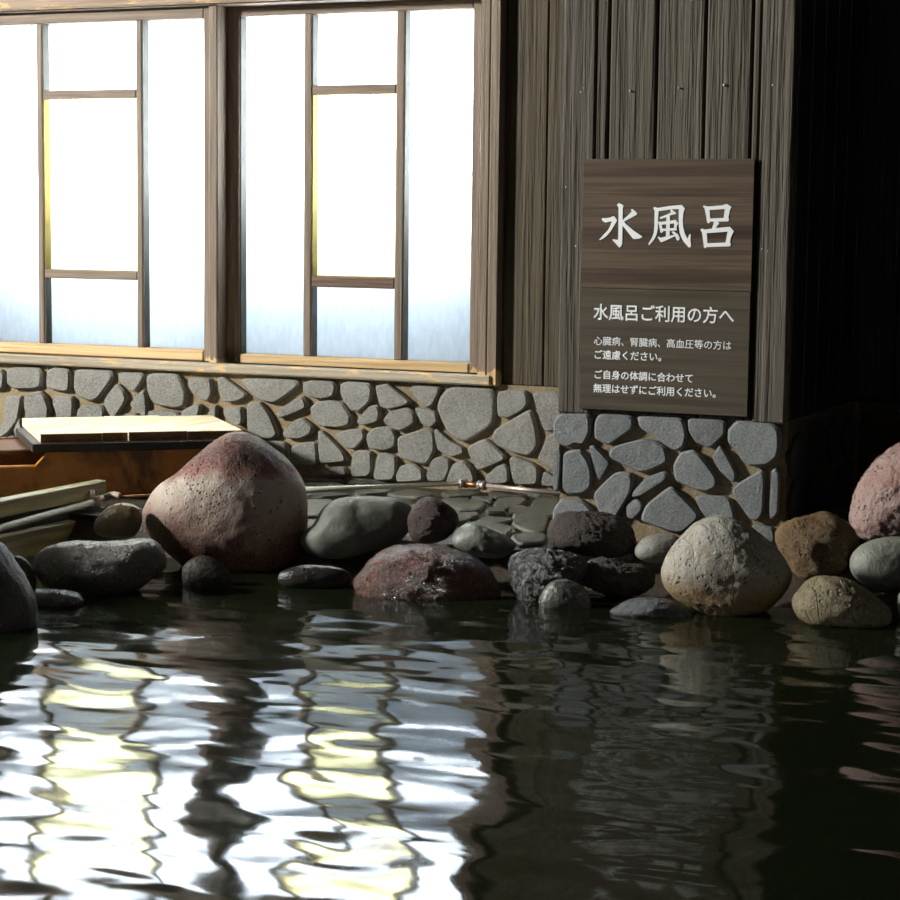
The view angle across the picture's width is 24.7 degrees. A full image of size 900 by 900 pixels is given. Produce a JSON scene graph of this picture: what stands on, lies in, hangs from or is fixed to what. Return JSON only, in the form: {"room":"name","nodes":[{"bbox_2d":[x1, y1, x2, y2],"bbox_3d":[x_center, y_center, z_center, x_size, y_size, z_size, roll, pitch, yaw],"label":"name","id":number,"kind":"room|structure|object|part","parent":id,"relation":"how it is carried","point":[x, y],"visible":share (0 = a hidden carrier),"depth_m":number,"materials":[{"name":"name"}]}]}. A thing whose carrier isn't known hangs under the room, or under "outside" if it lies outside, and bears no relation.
{"room":"spa","nodes":[
{"label":"spa","id":0,"kind":"room"},
{"bbox_2d":[0,476,861,567],"bbox_3d":[-0.515,0.587,4.205,8.700,0.696,3.089,3,7,24],"label":"floor","id":1,"kind":"structure","parent":0,"point":[525,518],"depth_m":5.21,"materials":[{"name":"stone"}]},
{"bbox_2d":[0,437,202,496],"bbox_3d":[-1.100,0.041,5.471,1.030,0.115,0.395,-1,7,-18],"label":"wooden tub","id":2,"kind":"object","parent":1,"relation":"on","point":[22,470],"visible":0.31,"depth_m":5.34,"materials":[{"name":"orange wood"}]},
{"bbox_2d":[0,439,28,448],"bbox_3d":[-1.345,-0.004,5.434,0.482,0.016,0.254,-1,7,-18],"label":"shelf","id":3,"kind":"object","parent":2,"relation":"attached to","point":[4,443],"depth_m":5.48,"materials":[{"name":"brown wood"}]},
{"bbox_2d":[16,428,215,452],"bbox_3d":[-0.863,-0.033,5.526,0.562,0.022,0.418,-1,7,-18],"label":"frame","id":4,"kind":"object","parent":2,"relation":"on","point":[30,441],"visible":0.52,"depth_m":5.32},
{"bbox_2d":[22,417,101,442],"bbox_3d":[-1.042,-0.055,5.496,0.158,0.024,0.440,-1,7,-18],"label":"plank","id":5,"kind":"object","parent":4,"relation":"on","point":[53,429],"visible":1,"depth_m":5.38,"materials":[{"name":"beige wood"}]},
{"bbox_2d":[80,417,127,440],"bbox_3d":[-0.936,-0.058,5.534,0.066,0.024,0.434,-1,7,-18],"label":"plank","id":6,"kind":"object","parent":4,"relation":"on","point":[110,431],"visible":0.86,"depth_m":5.40,"materials":[{"name":"beige wood"}]},
{"bbox_2d":[104,415,186,440],"bbox_3d":[-0.829,-0.060,5.564,0.154,0.024,0.440,-1,7,-18],"label":"plank","id":7,"kind":"object","parent":4,"relation":"on","point":[148,427],"visible":0.86,"depth_m":5.43,"materials":[{"name":"beige wood"}]},
{"bbox_2d":[161,415,242,439],"bbox_3d":[-0.682,-0.063,5.603,0.147,0.024,0.425,-1,7,-18],"label":"plank","id":8,"kind":"object","parent":4,"relation":"on","point":[198,427],"visible":0.76,"depth_m":5.50,"materials":[{"name":"beige wood"}]},
{"bbox_2d":[120,494,150,497],"bbox_3d":[-0.748,0.114,5.147,0.161,0.007,0.007,-1,7,-18],"label":"tube","id":9,"kind":"object","parent":1,"relation":"on","point":[140,495],"visible":0.4,"depth_m":5.13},
{"bbox_2d":[305,479,559,494],"bbox_3d":[-0.093,0.098,5.399,0.759,0.025,0.204,1,6,-1],"label":"pipe","id":10,"kind":"object","parent":1,"relation":"on","point":[460,483],"visible":0.96,"depth_m":5.41,"materials":[{"name":"metal"}]},
{"bbox_2d":[860,538,867,543],"bbox_3d":[0.959,0.195,4.661,0.054,0.044,0.047,3,7,24],"label":"rock","id":11,"kind":"object","parent":1,"relation":"on","point":[862,541],"visible":0.02,"depth_m":4.65,"materials":[{"name":"black stone"}]},
{"bbox_2d":[848,442,899,540],"bbox_3d":[1.019,0.091,4.555,0.254,0.246,0.230,3,7,24],"label":"rock","id":12,"kind":"object","parent":1,"relation":"on","point":[874,512],"visible":0.92,"depth_m":4.49,"materials":[{"name":"pink stone"}]},
{"bbox_2d":[0,555,899,899],"bbox_3d":[0.068,0.680,1.140,5.130,0.001,6.393,3,7,24],"label":"pool water","id":13,"kind":"object","parent":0,"point":[256,737],"depth_m":3.12,"materials":[{"name":"black liquid"}]},
{"bbox_2d":[0,542,37,631],"bbox_3d":[-0.906,0.283,4.051,0.186,0.207,0.171,3,7,24],"label":"rock","id":14,"kind":"object","parent":13,"relation":"on","point":[18,603],"visible":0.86,"depth_m":4.00,"materials":[{"name":"grey stone"}]},
{"bbox_2d":[14,556,36,591],"bbox_3d":[-0.924,0.272,4.422,0.066,0.088,0.040,1,6,-1],"label":"rock","id":15,"kind":"object","parent":13,"relation":"on","point":[23,563],"visible":0.46,"depth_m":4.41,"materials":[{"name":"grey stone"}]},
{"bbox_2d":[34,588,85,606],"bbox_3d":[-0.815,0.313,4.282,0.109,0.047,0.073,1,6,3],"label":"rock","id":16,"kind":"object","parent":13,"relation":"on","point":[45,597],"visible":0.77,"depth_m":4.25,"materials":[{"name":"grey stone"}]},
{"bbox_2d":[33,538,166,594],"bbox_3d":[-0.758,0.255,4.440,0.288,0.134,0.136,0,6,-2],"label":"rock","id":17,"kind":"object","parent":13,"relation":"on","point":[126,566],"visible":0.86,"depth_m":4.39,"materials":[{"name":"grey stone"}]},
{"bbox_2d":[182,555,233,585],"bbox_3d":[-0.535,0.273,4.534,0.115,0.080,0.054,1,6,5],"label":"rock","id":18,"kind":"object","parent":13,"relation":"on","point":[202,570],"visible":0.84,"depth_m":4.51,"materials":[{"name":"grey stone"}]},
{"bbox_2d":[278,565,351,588],"bbox_3d":[-0.297,0.281,4.514,0.163,0.057,0.055,1,6,0],"label":"rock","id":19,"kind":"object","parent":13,"relation":"on","point":[301,576],"visible":1,"depth_m":4.49,"materials":[{"name":"grey stone"}]},
{"bbox_2d":[508,547,587,601],"bbox_3d":[0.211,0.273,4.407,0.170,0.130,0.099,-1,6,-11],"label":"rock","id":20,"kind":"object","parent":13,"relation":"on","point":[532,570],"visible":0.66,"depth_m":4.37,"materials":[{"name":"grey stone"}]},
{"bbox_2d":[539,579,590,608],"bbox_3d":[0.242,0.314,4.325,0.111,0.087,0.063,1,6,3],"label":"rock","id":21,"kind":"object","parent":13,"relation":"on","point":[559,593],"visible":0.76,"depth_m":4.30,"materials":[{"name":"grey stone"}]},
{"bbox_2d":[0,0,899,499],"bbox_3d":[0.166,-0.812,5.538,8.700,3.200,0.246,3,7,24],"label":"wall","id":22,"kind":"structure","parent":0,"point":[344,429],"depth_m":5.48,"materials":[{"name":"grey stone"}]},
{"bbox_2d":[0,6,208,361],"bbox_3d":[-1.046,-0.778,6.017,0.815,1.007,0.040,3,7,24],"label":"window","id":23,"kind":"structure","parent":22,"relation":"in","point":[118,180],"depth_m":6.02,"materials":[{"name":"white glass"}]},
{"bbox_3d":[-1.296,-0.794,6.149,0.192,0.938,0.003,3,7,24],"label":"pane","id":24,"kind":"part","parent":23,"relation":"part of","materials":[{"name":"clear glass"}]},
{"bbox_3d":[-1.037,-1.148,5.995,0.324,0.194,0.003,3,7,24],"label":"pane","id":25,"kind":"part","parent":23,"relation":"part of","materials":[{"name":"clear glass"}]},
{"bbox_3d":[-1.041,-0.779,6.035,0.324,0.498,0.003,3,7,24],"label":"pane","id":26,"kind":"part","parent":23,"relation":"part of","materials":[{"name":"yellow glass"}]},
{"bbox_3d":[-1.045,-0.409,6.076,0.324,0.195,0.003,3,7,24],"label":"pane","id":27,"kind":"part","parent":23,"relation":"part of","materials":[{"name":"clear glass"}]},
{"bbox_3d":[-1.037,-1.260,5.963,0.764,0.036,0.037,3,7,24],"label":"rail","id":28,"kind":"part","parent":23,"relation":"part of","materials":[{"name":"brown wood"}]},
{"bbox_3d":[-1.048,-0.294,6.069,0.764,0.033,0.040,3,7,24],"label":"rail","id":29,"kind":"part","parent":23,"relation":"part of","materials":[{"name":"brown wood"}]},
{"bbox_3d":[-0.781,-0.762,5.919,0.206,0.938,0.003,3,7,24],"label":"pane","id":30,"kind":"part","parent":23,"relation":"part of","materials":[{"name":"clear glass"}]},
{"bbox_2d":[0,0,400,13],"bbox_3d":[-0.669,-1.313,5.791,1.685,0.113,0.118,3,7,24],"label":"trim","id":31,"kind":"structure","parent":22,"relation":"attached to","point":[5,5],"depth_m":5.90,"materials":[{"name":"brown wood"}]},
{"bbox_2d":[209,5,226,362],"bbox_3d":[-0.654,-0.757,5.854,0.030,1.053,0.087,3,7,24],"label":"trim","id":32,"kind":"structure","parent":22,"relation":"attached to","point":[217,14],"depth_m":5.82,"materials":[{"name":"brown wood"}]},
{"bbox_2d":[0,353,490,385],"bbox_3d":[-0.657,-0.239,5.903,1.735,0.028,0.130,3,7,24],"label":"trim","id":33,"kind":"structure","parent":22,"relation":"attached to","point":[461,378],"depth_m":5.79,"materials":[{"name":"brown wood"}]},
{"bbox_2d":[227,0,481,372],"bbox_3d":[-0.275,-0.735,5.714,0.797,1.020,0.040,3,7,24],"label":"window","id":34,"kind":"structure","parent":22,"relation":"in","point":[378,185],"depth_m":5.72,"materials":[{"name":"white glass"}]},
{"bbox_3d":[-0.490,-0.748,5.831,0.205,0.952,0.003,3,7,24],"label":"pane","id":35,"kind":"part","parent":34,"relation":"part of","materials":[{"name":"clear glass"}]},
{"bbox_3d":[-0.269,-0.243,5.763,0.720,0.031,0.040,3,7,24],"label":"rail","id":36,"kind":"part","parent":34,"relation":"part of","materials":[{"name":"brown wood"}]},
{"bbox_3d":[-0.260,-0.358,5.768,0.260,0.196,0.003,3,7,24],"label":"pane","id":37,"kind":"part","parent":34,"relation":"part of","materials":[{"name":"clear glass"}]},
{"bbox_3d":[-0.257,-1.223,5.656,0.720,0.036,0.037,3,7,24],"label":"rail","id":38,"kind":"part","parent":34,"relation":"part of","materials":[{"name":"brown wood"}]},
{"bbox_3d":[-0.256,-0.736,5.726,0.260,0.501,0.003,3,7,24],"label":"pane","id":39,"kind":"part","parent":34,"relation":"part of","materials":[{"name":"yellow glass"}]},
{"bbox_3d":[-0.251,-1.109,5.684,0.260,0.195,0.003,3,7,24],"label":"pane","id":40,"kind":"part","parent":34,"relation":"part of","materials":[{"name":"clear glass"}]},
{"bbox_3d":[-0.021,-0.719,5.621,0.204,0.952,0.003,3,7,24],"label":"pane","id":41,"kind":"part","parent":34,"relation":"part of","materials":[{"name":"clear glass"}]},
{"bbox_2d":[477,0,507,385],"bbox_3d":[0.133,-1.282,5.434,0.062,2.223,0.112,3,7,24],"label":"trim","id":42,"kind":"structure","parent":22,"relation":"attached to","point":[494,12],"depth_m":5.45,"materials":[{"name":"brown wood"}]},
{"bbox_2d":[67,519,899,617],"bbox_3d":[1.197,0.671,3.629,5.100,0.658,1.435,3,7,24],"label":"pool edge","id":43,"kind":"structure","parent":0,"point":[82,530],"depth_m":4.61,"materials":[{"name":"black stone"}]},
{"bbox_2d":[94,503,141,537],"bbox_3d":[-0.758,0.160,4.683,0.109,0.080,0.060,1,6,3],"label":"rock","id":44,"kind":"object","parent":43,"relation":"on","point":[120,520],"visible":1,"depth_m":4.66,"materials":[{"name":"brown stone"}]},
{"bbox_2d":[142,431,307,571],"bbox_3d":[-0.522,0.130,4.769,0.384,0.347,0.251,1,6,1],"label":"rock","id":45,"kind":"object","parent":43,"relation":"on","point":[240,503],"visible":0.86,"depth_m":4.67,"materials":[{"name":"pink stone"}]},
{"bbox_2d":[300,496,411,558],"bbox_3d":[-0.213,0.178,4.708,0.261,0.147,0.141,0,6,-6],"label":"rock","id":46,"kind":"object","parent":43,"relation":"on","point":[345,527],"visible":0.98,"depth_m":4.65,"materials":[{"name":"grey stone"}]},
{"bbox_2d":[353,543,500,600],"bbox_3d":[-0.048,0.287,4.468,0.324,0.169,0.199,1,6,6],"label":"rock","id":47,"kind":"object","parent":43,"relation":"on","point":[418,571],"visible":0.65,"depth_m":4.39,"materials":[{"name":"brown stone"}]},
{"bbox_2d":[407,496,458,543],"bbox_3d":[-0.037,0.158,4.608,0.115,0.108,0.103,3,7,24],"label":"rock","id":48,"kind":"object","parent":43,"relation":"on","point":[430,520],"visible":1,"depth_m":4.57,"materials":[{"name":"brown stone"}]},
{"bbox_2d":[452,523,515,558],"bbox_3d":[0.076,0.203,4.568,0.144,0.079,0.100,1,6,-1],"label":"rock","id":49,"kind":"object","parent":43,"relation":"on","point":[470,538],"visible":1,"depth_m":4.53,"materials":[{"name":"grey stone"}]},
{"bbox_2d":[547,510,635,558],"bbox_3d":[0.319,0.190,4.623,0.201,0.109,0.141,1,6,2],"label":"rock","id":50,"kind":"object","parent":43,"relation":"on","point":[595,534],"visible":0.98,"depth_m":4.57,"materials":[{"name":"brown stone"}]},
{"bbox_2d":[581,556,655,597],"bbox_3d":[0.360,0.276,4.443,0.170,0.090,0.088,1,6,5],"label":"rock","id":51,"kind":"object","parent":43,"relation":"on","point":[608,577],"visible":0.97,"depth_m":4.41,"materials":[{"name":"brown stone"}]},
{"bbox_2d":[610,597,691,617],"bbox_3d":[0.420,0.333,4.258,0.176,0.057,0.110,0,6,-3],"label":"rock","id":52,"kind":"object","parent":43,"relation":"on","point":[642,607],"visible":0.64,"depth_m":4.22,"materials":[{"name":"grey stone"}]},
{"bbox_2d":[635,534,678,562],"bbox_3d":[0.465,0.218,4.554,0.109,0.066,0.079,1,6,-1],"label":"rock","id":53,"kind":"object","parent":43,"relation":"on","point":[654,548],"visible":0.79,"depth_m":4.52,"materials":[{"name":"grey stone"}]},
{"bbox_2d":[661,515,791,615],"bbox_3d":[0.578,0.247,4.291,0.272,0.220,0.201,1,6,4],"label":"rock","id":54,"kind":"object","parent":43,"relation":"on","point":[720,565],"visible":0.98,"depth_m":4.21,"materials":[{"name":"beige stone"}]},
{"bbox_2d":[775,511,858,580],"bbox_3d":[0.793,0.210,4.441,0.178,0.158,0.124,1,6,-1],"label":"rock","id":55,"kind":"object","parent":43,"relation":"on","point":[819,543],"visible":0.85,"depth_m":4.39,"materials":[{"name":"brown stone"}]},
{"bbox_2d":[792,575,891,627],"bbox_3d":[0.797,0.313,4.172,0.196,0.116,0.157,3,7,24],"label":"rock","id":56,"kind":"object","parent":43,"relation":"on","point":[823,600],"visible":0.91,"depth_m":4.12,"materials":[{"name":"beige stone"}]},
{"bbox_2d":[849,536,899,589],"bbox_3d":[0.933,0.241,4.379,0.160,0.115,0.101,0,6,-3],"label":"rock","id":57,"kind":"object","parent":43,"relation":"on","point":[875,563],"visible":1,"depth_m":4.34,"materials":[{"name":"grey stone"}]},
{"bbox_2d":[897,593,899,613],"bbox_3d":[0.950,0.322,4.231,0.057,0.071,0.054,2,6,12],"label":"rock","id":58,"kind":"object","parent":43,"relation":"on","point":[898,597],"visible":1,"depth_m":4.22,"materials":[{"name":"grey stone"}]},
{"bbox_2d":[552,0,867,549],"bbox_3d":[0.641,-0.858,4.864,0.568,2.950,0.668,3,7,24],"label":"wall pillar","id":59,"kind":"structure","parent":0,"point":[778,84],"depth_m":4.63,"materials":[{"name":"wood"}]},
{"bbox_3d":[0.303,-1.196,4.633,0.078,2.234,0.031,3,7,24],"label":"corner post","id":60,"kind":"part","parent":59,"relation":"part of","materials":[{"name":"brown wood"}]},
{"bbox_2d":[579,159,754,416],"bbox_3d":[0.483,-0.368,4.615,0.401,0.569,0.007,3,7,24],"label":"notice board","id":61,"kind":"object","parent":59,"relation":"attached to","point":[678,227],"visible":1,"depth_m":4.61,"materials":[{"name":"brown wood"}]},
{"bbox_3d":[0.481,-0.223,4.632,0.400,0.277,0.005,3,7,24],"label":"panel","id":62,"kind":"part","parent":61,"relation":"part of","materials":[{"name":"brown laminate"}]},
{"bbox_3d":[0.485,-0.506,4.601,0.401,0.291,0.005,3,7,24],"label":"panel","id":63,"kind":"part","parent":61,"relation":"part of","materials":[{"name":"brown wood"}]},
{"bbox_3d":[0.724,-1.171,4.445,0.075,2.234,0.031,3,7,24],"label":"corner post","id":64,"kind":"part","parent":59,"relation":"part of","materials":[{"name":"brown wood"}]},
{"bbox_3d":[-1.749,1.179,1.524,8.700,0.120,5.500,3,7,24],"label":"pool","id":65,"kind":"object","parent":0,"visible":0},
{"bbox_2d":[0,520,75,557],"bbox_3d":[-1.266,0.518,4.456,0.104,0.561,1.739,3,7,24],"label":"timber beam","id":66,"kind":"structure","parent":65,"relation":"on","point":[27,542],"depth_m":4.91,"materials":[{"name":"brown wood"}]},
{"bbox_2d":[0,501,99,533],"bbox_3d":[-1.276,0.218,4.423,0.080,0.042,1.729,3,7,24],"label":"board","id":67,"kind":"object","parent":66,"relation":"on","point":[62,517],"visible":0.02,"depth_m":4.95,"materials":[{"name":"wood"}]},
{"bbox_2d":[0,479,105,517],"bbox_3d":[-1.235,0.178,4.400,0.032,0.042,1.729,3,7,24],"label":"timber beam","id":68,"kind":"structure","parent":67,"relation":"on","point":[17,504],"depth_m":4.96,"materials":[{"name":"beige wood"}]},
{"bbox_2d":[0,490,105,531],"bbox_3d":[-1.185,0.219,4.446,0.026,0.096,1.534,3,7,24],"label":"pipe","id":69,"kind":"object","parent":68,"relation":"attached to","point":[93,500],"visible":1,"depth_m":4.95,"materials":[{"name":"grey metal"}]},
{"bbox_2d":[104,492,121,501],"bbox_3d":[-0.847,0.118,5.131,0.053,0.028,0.019,3,7,20],"label":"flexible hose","id":70,"kind":"object","parent":69,"relation":"attached to","point":[108,496],"visible":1,"depth_m":5.12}
]}

